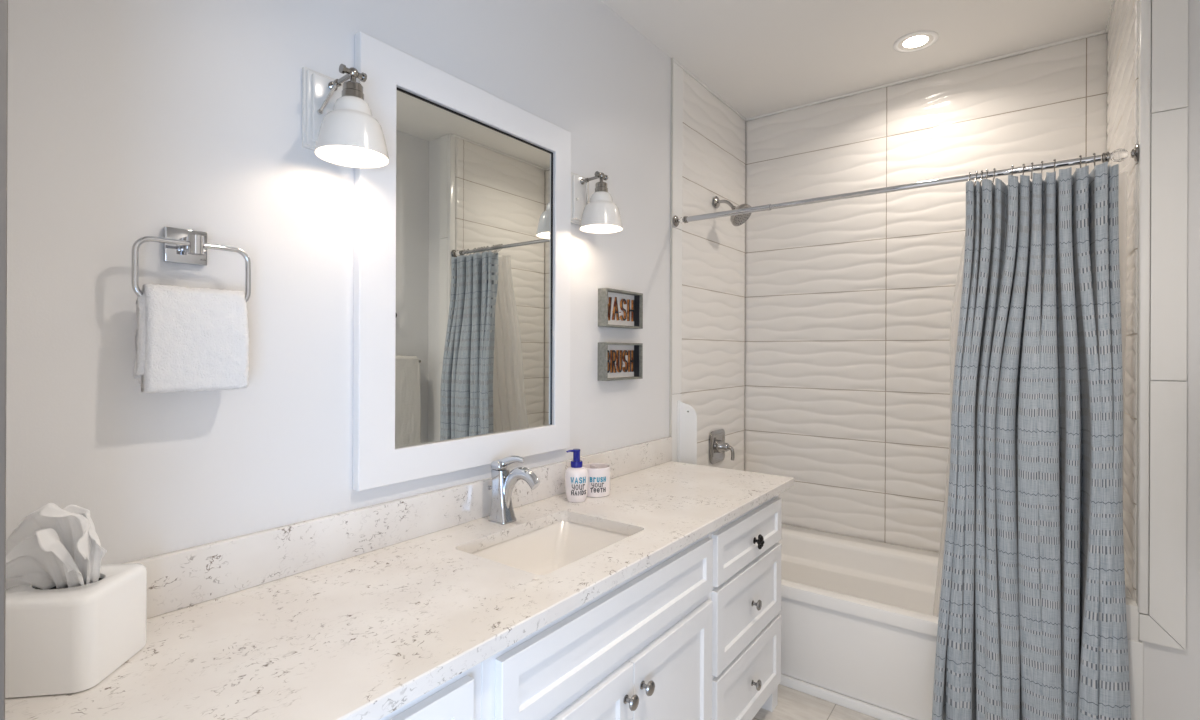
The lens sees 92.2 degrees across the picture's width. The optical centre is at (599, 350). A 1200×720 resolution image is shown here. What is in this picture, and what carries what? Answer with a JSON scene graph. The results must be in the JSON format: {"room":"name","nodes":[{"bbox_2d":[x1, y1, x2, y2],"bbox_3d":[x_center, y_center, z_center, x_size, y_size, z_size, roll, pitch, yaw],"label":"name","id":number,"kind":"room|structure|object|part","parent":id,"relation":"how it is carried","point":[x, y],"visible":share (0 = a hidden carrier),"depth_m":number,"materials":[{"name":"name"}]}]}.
{"room":"bathroom","nodes":[
{"label":"bathroom","id":0,"kind":"room"},
{"bbox_2d":[6,0,745,564],"bbox_3d":[-0.146,0.009,2.064,0.126,2.642,3.260,0,0,37],"label":"wall","id":1,"kind":"structure","parent":0,"point":[129,121],"depth_m":1.21,"materials":[{"name":"white paint"}]},
{"bbox_2d":[131,226,250,301],"bbox_3d":[-0.764,-0.158,1.078,0.069,0.144,0.189,0,0,37],"label":"towel ring","id":2,"kind":"object","parent":1,"relation":"attached to","point":[182,246],"visible":0.91,"depth_m":1.07,"materials":[{"name":"silver metal"}]},
{"bbox_3d":[-0.786,-0.198,1.095,0.012,0.065,0.068,0,0,37],"label":"wall plate","id":3,"kind":"part","parent":2,"relation":"part of","materials":[{"name":"silver metal"}]},
{"bbox_2d":[133,284,248,392],"bbox_3d":[-0.744,-0.022,1.060,0.059,0.192,0.172,0,0,37],"label":"hand towel","id":4,"kind":"object","parent":2,"relation":"hanging from","point":[187,339],"visible":1,"depth_m":1.03,"materials":[{"name":"white fabric"}]},
{"bbox_3d":[-0.758,-0.195,1.075,0.057,0.034,0.025,0,0,37],"label":"post","id":5,"kind":"part","parent":2,"relation":"part of","materials":[{"name":"silver metal"}]},
{"bbox_2d":[302,64,388,167],"bbox_3d":[-0.551,-0.522,1.263,0.187,0.206,0.149,0,0,37],"label":"wall sconce","id":6,"kind":"object","parent":1,"relation":"attached to","point":[338,124],"visible":1,"depth_m":1.26,"materials":[{"name":"white ceramic"}]},
{"bbox_3d":[-0.570,-0.597,1.278,0.088,0.021,0.020,0,0,37],"label":"arm","id":7,"kind":"part","parent":6,"relation":"part of","materials":[{"name":"silver metal"}]},
{"bbox_3d":[-0.536,-0.482,1.252,0.149,0.125,0.149,0,0,37],"label":"lamp shade","id":8,"kind":"part","parent":6,"relation":"part of","materials":[{"name":"white ceramic"}]},
{"bbox_2d":[122,436,671,618],"bbox_3d":[-0.332,0.432,1.703,0.019,0.106,2.164,0,0,37],"label":"backsplash","id":9,"kind":"structure","parent":1,"relation":"attached to","point":[183,578],"depth_m":1.31,"materials":[{"name":"stone"}]},
{"bbox_2d":[353,31,570,490],"bbox_3d":[-0.343,-0.210,1.680,0.026,1.084,0.780,0,0,37],"label":"mirror","id":10,"kind":"object","parent":1,"relation":"attached to","point":[461,321],"visible":1,"depth_m":1.60,"materials":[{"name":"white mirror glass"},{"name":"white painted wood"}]},
{"bbox_3d":[-0.344,-0.208,1.691,0.011,0.906,0.599,0,0,37],"label":"glass","id":11,"kind":"part","parent":10,"relation":"part of","materials":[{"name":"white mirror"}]},
{"bbox_2d":[571,171,622,233],"bbox_3d":[-0.010,-0.520,1.990,0.187,0.206,0.149,0,0,37],"label":"wall sconce","id":12,"kind":"object","parent":1,"relation":"attached to","point":[601,215],"visible":0.98,"depth_m":1.97,"materials":[{"name":"white ceramic"}]},
{"bbox_3d":[-0.030,-0.594,2.005,0.088,0.021,0.020,0,0,37],"label":"arm","id":13,"kind":"part","parent":12,"relation":"part of","materials":[{"name":"silver metal"}]},
{"bbox_3d":[0.005,-0.479,1.979,0.149,0.125,0.149,0,0,37],"label":"lamp shade","id":14,"kind":"part","parent":12,"relation":"part of","materials":[{"name":"white ceramic"}]},
{"bbox_2d":[598,288,642,328],"bbox_3d":[0.082,-0.161,2.239,0.041,0.142,0.249,0,0,37],"label":"word sign","id":15,"kind":"object","parent":1,"relation":"attached to","point":[616,308],"visible":1,"depth_m":2.25,"materials":[{"name":"grey wood"}]},
{"bbox_2d":[598,342,642,380],"bbox_3d":[0.082,0.040,2.239,0.041,0.142,0.249,0,0,37],"label":"word sign","id":16,"kind":"object","parent":1,"relation":"attached to","point":[616,361],"visible":1,"depth_m":2.24,"materials":[{"name":"grey wood"}]},
{"bbox_2d":[669,58,673,436],"bbox_3d":[0.317,0.011,2.583,0.010,2.641,0.006,0,0,37],"label":"trim","id":17,"kind":"structure","parent":1,"relation":"attached to","point":[672,59],"depth_m":2.58,"materials":[{"name":"grey tile"}]},
{"bbox_2d":[672,62,682,461],"bbox_3d":[0.346,0.017,2.623,0.009,2.628,0.090,0,0,37],"label":"trim","id":18,"kind":"structure","parent":1,"relation":"attached to","point":[677,70],"depth_m":2.62,"materials":[{"name":"white tile"}]},
{"bbox_2d":[710,429,734,463],"bbox_3d":[0.638,0.488,2.928,0.095,0.166,0.166,0,0,37],"label":"shower valve","id":19,"kind":"object","parent":1,"relation":"attached to","point":[718,446],"visible":1,"depth_m":2.92,"materials":[{"name":"silver metal"}]},
{"bbox_3d":[0.604,0.488,2.954,0.010,0.166,0.166,0,0,37],"label":"plate","id":20,"kind":"part","parent":19,"relation":"part of","materials":[{"name":"silver metal"}]},
{"bbox_3d":[0.626,0.488,2.937,0.057,0.066,0.066,0,0,37],"label":"handle","id":21,"kind":"part","parent":19,"relation":"part of","materials":[{"name":"silver metal"}]},
{"bbox_3d":[0.656,0.514,2.915,0.049,0.074,0.019,0,0,37],"label":"lever","id":22,"kind":"part","parent":19,"relation":"part of","materials":[{"name":"silver metal"}]},
{"bbox_2d":[714,196,750,225],"bbox_3d":[0.661,-0.703,2.875,0.186,0.166,0.122,0,0,37],"label":"shower","id":23,"kind":"object","parent":1,"relation":"attached to","point":[736,220],"visible":0.79,"depth_m":2.86,"materials":[{"name":"silver metal"}]},
{"bbox_3d":[0.634,-0.737,2.903,0.088,0.054,0.017,0,0,37],"label":"arm","id":24,"kind":"part","parent":23,"relation":"part of","materials":[{"name":"silver metal"}]},
{"bbox_2d":[752,674,915,719],"bbox_3d":[0.120,1.371,0.280,2.750,0.080,5.800,0,0,37],"label":"floor","id":25,"kind":"structure","parent":0,"point":[793,704],"depth_m":2.14,"materials":[{"name":"tile"}]},
{"bbox_2d":[380,663,480,719],"bbox_3d":[-0.575,0.921,0.904,0.580,0.813,0.590,0,0,37],"label":"drawer unit","id":26,"kind":"object","parent":25,"relation":"on","point":[458,698],"visible":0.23,"depth_m":0.93,"materials":[{"name":"white paint"}]},
{"bbox_3d":[-0.380,0.620,0.744,0.018,0.153,0.548,0,0,37],"label":"drawer","id":27,"kind":"part","parent":26,"relation":"part of","materials":[{"name":"white paint"}]},
{"bbox_2d":[481,534,712,719],"bbox_3d":[-0.136,0.923,1.495,0.580,0.813,0.883,0,0,37],"label":"sink cabinet","id":28,"kind":"object","parent":25,"relation":"on","point":[640,649],"visible":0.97,"depth_m":1.32,"materials":[{"name":"white paint"}]},
{"bbox_2d":[5,461,793,719],"bbox_3d":[-0.117,0.501,1.536,0.563,0.030,2.152,0,0,37],"label":"countertop","id":29,"kind":"structure","parent":28,"relation":"on","point":[365,636],"depth_m":1.05,"materials":[{"name":"stone"}]},
{"bbox_2d":[5,563,146,697],"bbox_3d":[-0.804,0.415,0.875,0.147,0.135,0.147,0,0,-8],"label":"tissue box","id":30,"kind":"object","parent":29,"relation":"on","point":[66,640],"visible":0.85,"depth_m":0.81,"materials":[{"name":"white ceramic"}]},
{"bbox_2d":[6,503,106,589],"bbox_3d":[-0.833,0.291,0.855,0.164,0.132,0.069,0,0,-1],"label":"tissue","id":31,"kind":"object","parent":30,"relation":"on","point":[52,546],"visible":0.98,"depth_m":0.86,"materials":[{"name":"white paper"}]},
{"bbox_2d":[488,456,540,524],"bbox_3d":[-0.239,0.389,1.619,0.189,0.191,0.056,0,0,37],"label":"faucet","id":32,"kind":"object","parent":29,"relation":"on","point":[504,480],"visible":1,"depth_m":1.63,"materials":[{"name":"silver metal"}]},
{"bbox_3d":[-0.289,0.326,1.657,0.038,0.022,0.036,0,0,37],"label":"handle","id":33,"kind":"part","parent":32,"relation":"part of","materials":[{"name":"silver metal"}]},
{"bbox_3d":[-0.251,0.315,1.628,0.099,0.043,0.011,0,0,37],"label":"lever","id":34,"kind":"part","parent":32,"relation":"part of","materials":[{"name":"silver metal"}]},
{"bbox_3d":[-0.224,0.384,1.608,0.151,0.127,0.023,0,0,37],"label":"spout","id":35,"kind":"part","parent":32,"relation":"part of","materials":[{"name":"silver metal"}]},
{"bbox_2d":[470,521,629,574],"bbox_3d":[-0.118,0.574,1.503,0.348,0.115,0.473,0,0,37],"label":"sink","id":36,"kind":"object","parent":29,"relation":"in","point":[545,550],"visible":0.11,"depth_m":1.66,"materials":[{"name":"white ceramic"}]},
{"bbox_2d":[565,449,587,502],"bbox_3d":[-0.076,0.402,1.877,0.078,0.167,0.077,0,0,37],"label":"soap dispenser","id":37,"kind":"object","parent":29,"relation":"on","point":[576,475],"visible":1,"depth_m":1.85,"materials":[{"name":"white ceramic"}]},
{"bbox_2d":[565,466,587,502],"bbox_3d":[-0.076,0.431,1.877,0.077,0.109,0.077,0,0,37],"label":"bottle","id":38,"kind":"object","parent":37,"relation":"attached to","point":[576,477],"depth_m":1.85,"materials":[{"name":"white ceramic"}]},
{"bbox_2d":[583,463,609,496],"bbox_3d":[-0.014,0.438,1.960,0.099,0.096,0.099,0,0,37],"label":"tumbler","id":39,"kind":"object","parent":29,"relation":"on","point":[598,473],"visible":0.92,"depth_m":1.92,"materials":[{"name":"white ceramic"}]},
{"bbox_3d":[-0.055,0.978,1.183,0.018,0.500,0.419,0,0,37],"label":"door","id":40,"kind":"part","parent":28,"relation":"part of","materials":[{"name":"white paint"}]},
{"bbox_3d":[0.070,0.796,1.311,0.030,0.034,0.034,0,0,37],"label":"knob","id":41,"kind":"part","parent":28,"relation":"part of","materials":[{"name":"silver metal"}]},
{"bbox_3d":[0.112,0.796,1.367,0.030,0.034,0.034,0,0,37],"label":"knob","id":42,"kind":"part","parent":28,"relation":"part of","materials":[{"name":"silver metal"}]},
{"bbox_3d":[0.196,0.979,1.520,0.018,0.500,0.417,0,0,37],"label":"door","id":43,"kind":"part","parent":28,"relation":"part of","materials":[{"name":"white paint"}]},
{"bbox_2d":[709,495,781,719],"bbox_3d":[0.305,0.925,2.084,0.584,0.813,0.586,0,0,37],"label":"drawer unit","id":44,"kind":"object","parent":25,"relation":"on","point":[745,596],"visible":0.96,"depth_m":1.90,"materials":[{"name":"white paint"}]},
{"bbox_3d":[0.503,1.106,1.934,0.018,0.248,0.550,0,0,37],"label":"drawer","id":45,"kind":"part","parent":44,"relation":"part of","materials":[{"name":"white paint"}]},
{"bbox_3d":[0.504,0.841,1.934,0.018,0.250,0.550,0,0,37],"label":"drawer","id":46,"kind":"part","parent":44,"relation":"part of","materials":[{"name":"white paint"}]},
{"bbox_3d":[0.505,0.624,1.934,0.018,0.153,0.550,0,0,37],"label":"drawer","id":47,"kind":"part","parent":44,"relation":"part of","materials":[{"name":"white paint"}]},
{"bbox_3d":[0.519,1.106,1.916,0.030,0.034,0.034,0,0,37],"label":"knob","id":48,"kind":"part","parent":44,"relation":"part of","materials":[{"name":"silver metal"}]},
{"bbox_3d":[0.520,0.841,1.916,0.030,0.034,0.034,0,0,37],"label":"knob","id":49,"kind":"part","parent":44,"relation":"part of","materials":[{"name":"silver metal"}]},
{"bbox_3d":[0.531,0.635,1.926,0.034,0.050,0.036,0,0,37],"label":"knob","id":50,"kind":"part","parent":44,"relation":"part of","materials":[{"name":"black metal"}]},
{"bbox_2d":[778,524,938,719],"bbox_3d":[1.169,1.135,2.479,1.486,0.400,0.812,0,0,37],"label":"bathtub","id":51,"kind":"object","parent":25,"relation":"on","point":[858,621],"visible":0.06,"depth_m":2.24,"materials":[{"name":"white ceramic"}]},
{"bbox_2d":[677,400,696,464],"bbox_3d":[0.392,0.578,2.606,0.088,0.704,0.024,0,0,37],"label":"guard","id":52,"kind":"object","parent":51,"relation":"on","point":[686,414],"visible":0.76,"depth_m":2.62,"materials":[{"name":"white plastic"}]},
{"bbox_2d":[778,524,938,636],"bbox_3d":[1.171,1.098,2.481,1.486,0.325,0.808,0,0,37],"label":"basin","id":53,"kind":"object","parent":51,"relation":"attached to","point":[833,585],"depth_m":2.59,"materials":[{"name":"white ceramic"}]},
{"bbox_2d":[601,0,1111,118],"bbox_3d":[0.637,-1.349,1.506,2.100,0.080,3.330,0,0,37],"label":"ceiling","id":54,"kind":"structure","parent":0,"point":[760,57],"depth_m":2.40,"materials":[{"name":"white paint"}]},
{"bbox_2d":[893,30,938,52],"bbox_3d":[1.331,-1.302,2.437,0.170,0.006,0.170,0,0,37],"label":"recessed light","id":55,"kind":"object","parent":54,"relation":"in","point":[915,41],"visible":1,"depth_m":2.43,"materials":[{"name":"white plastic"}]},
{"bbox_2d":[744,33,1107,552],"bbox_3d":[1.447,0.021,2.813,1.549,2.630,0.030,0,0,37],"label":"wall","id":56,"kind":"structure","parent":0,"point":[848,302],"depth_m":2.86,"materials":[{"name":"tile"}]},
{"bbox_2d":[674,0,1114,120],"bbox_3d":[1.192,-1.300,2.463,1.549,0.011,0.846,0,0,37],"label":"trim","id":57,"kind":"structure","parent":56,"relation":"attached to","point":[1113,1],"depth_m":2.71,"materials":[{"name":"white tile"}]},
{"bbox_2d":[1106,0,1199,719],"bbox_3d":[1.969,0.018,1.944,0.346,2.642,0.930,0,0,37],"label":"wall","id":58,"kind":"structure","parent":0,"point":[1171,676],"depth_m":1.64,"materials":[{"name":"white paint"}]},
{"bbox_2d":[673,144,1138,226],"bbox_3d":[0.956,-0.582,2.145,1.535,0.051,0.051,0,0,37],"label":"curtain rod","id":59,"kind":"object","parent":58,"relation":"attached to","point":[1118,155],"visible":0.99,"depth_m":2.01,"materials":[{"name":"silver metal"}]},
{"bbox_2d":[933,172,1127,616],"bbox_3d":[1.406,0.300,1.944,0.532,1.680,0.142,0,0,37],"label":"curtain liner","id":60,"kind":"object","parent":59,"relation":"hanging from","point":[1123,177],"visible":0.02,"depth_m":2.01,"materials":[{"name":"white plastic"}]},
{"bbox_2d":[932,162,1130,719],"bbox_3d":[1.320,0.344,1.790,0.488,1.784,0.211,0,0,37],"label":"shower curtain","id":61,"kind":"object","parent":59,"relation":"hanging from","point":[1032,620],"visible":1,"depth_m":1.74,"materials":[{"name":"grey fabric"}]},
{"bbox_2d":[1125,584,1138,640],"bbox_3d":[1.779,0.834,2.008,0.048,0.192,0.826,0,0,37],"label":"trim","id":62,"kind":"structure","parent":58,"relation":"attached to","point":[1132,614],"depth_m":1.67,"materials":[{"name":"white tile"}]},
{"bbox_2d":[1128,639,1142,719],"bbox_3d":[1.544,1.087,1.668,0.034,0.500,0.016,0,0,37],"label":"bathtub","id":63,"kind":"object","parent":58,"relation":"attached to","point":[1135,648],"depth_m":1.66,"materials":[{"name":"white ceramic"}]},
{"bbox_2d":[1136,0,1150,613],"bbox_3d":[1.573,-0.275,1.671,0.022,2.058,0.043,0,0,37],"label":"trim","id":64,"kind":"structure","parent":58,"relation":"attached to","point":[1144,23],"depth_m":1.66,"materials":[{"name":"white tile"}]},
{"bbox_2d":[1139,0,1187,649],"bbox_3d":[1.596,-0.236,1.636,0.095,2.135,0.012,0,0,37],"label":"trim","id":65,"kind":"structure","parent":58,"relation":"attached to","point":[1169,18],"depth_m":1.62,"materials":[{"name":"white tile"}]},
{"bbox_3d":[-0.321,0.008,0.254,1.765,2.642,0.145,0,0,37],"label":"wall","id":66,"kind":"structure","parent":0,"visible":0},
{"bbox_2d":[0,0,7,719],"bbox_3d":[-0.607,0.288,0.469,0.040,2.080,0.170,0,0,37],"label":"trim","id":67,"kind":"structure","parent":66,"relation":"attached to","point":[3,3],"depth_m":0.52,"materials":[{"name":"grey paint"}]}
]}

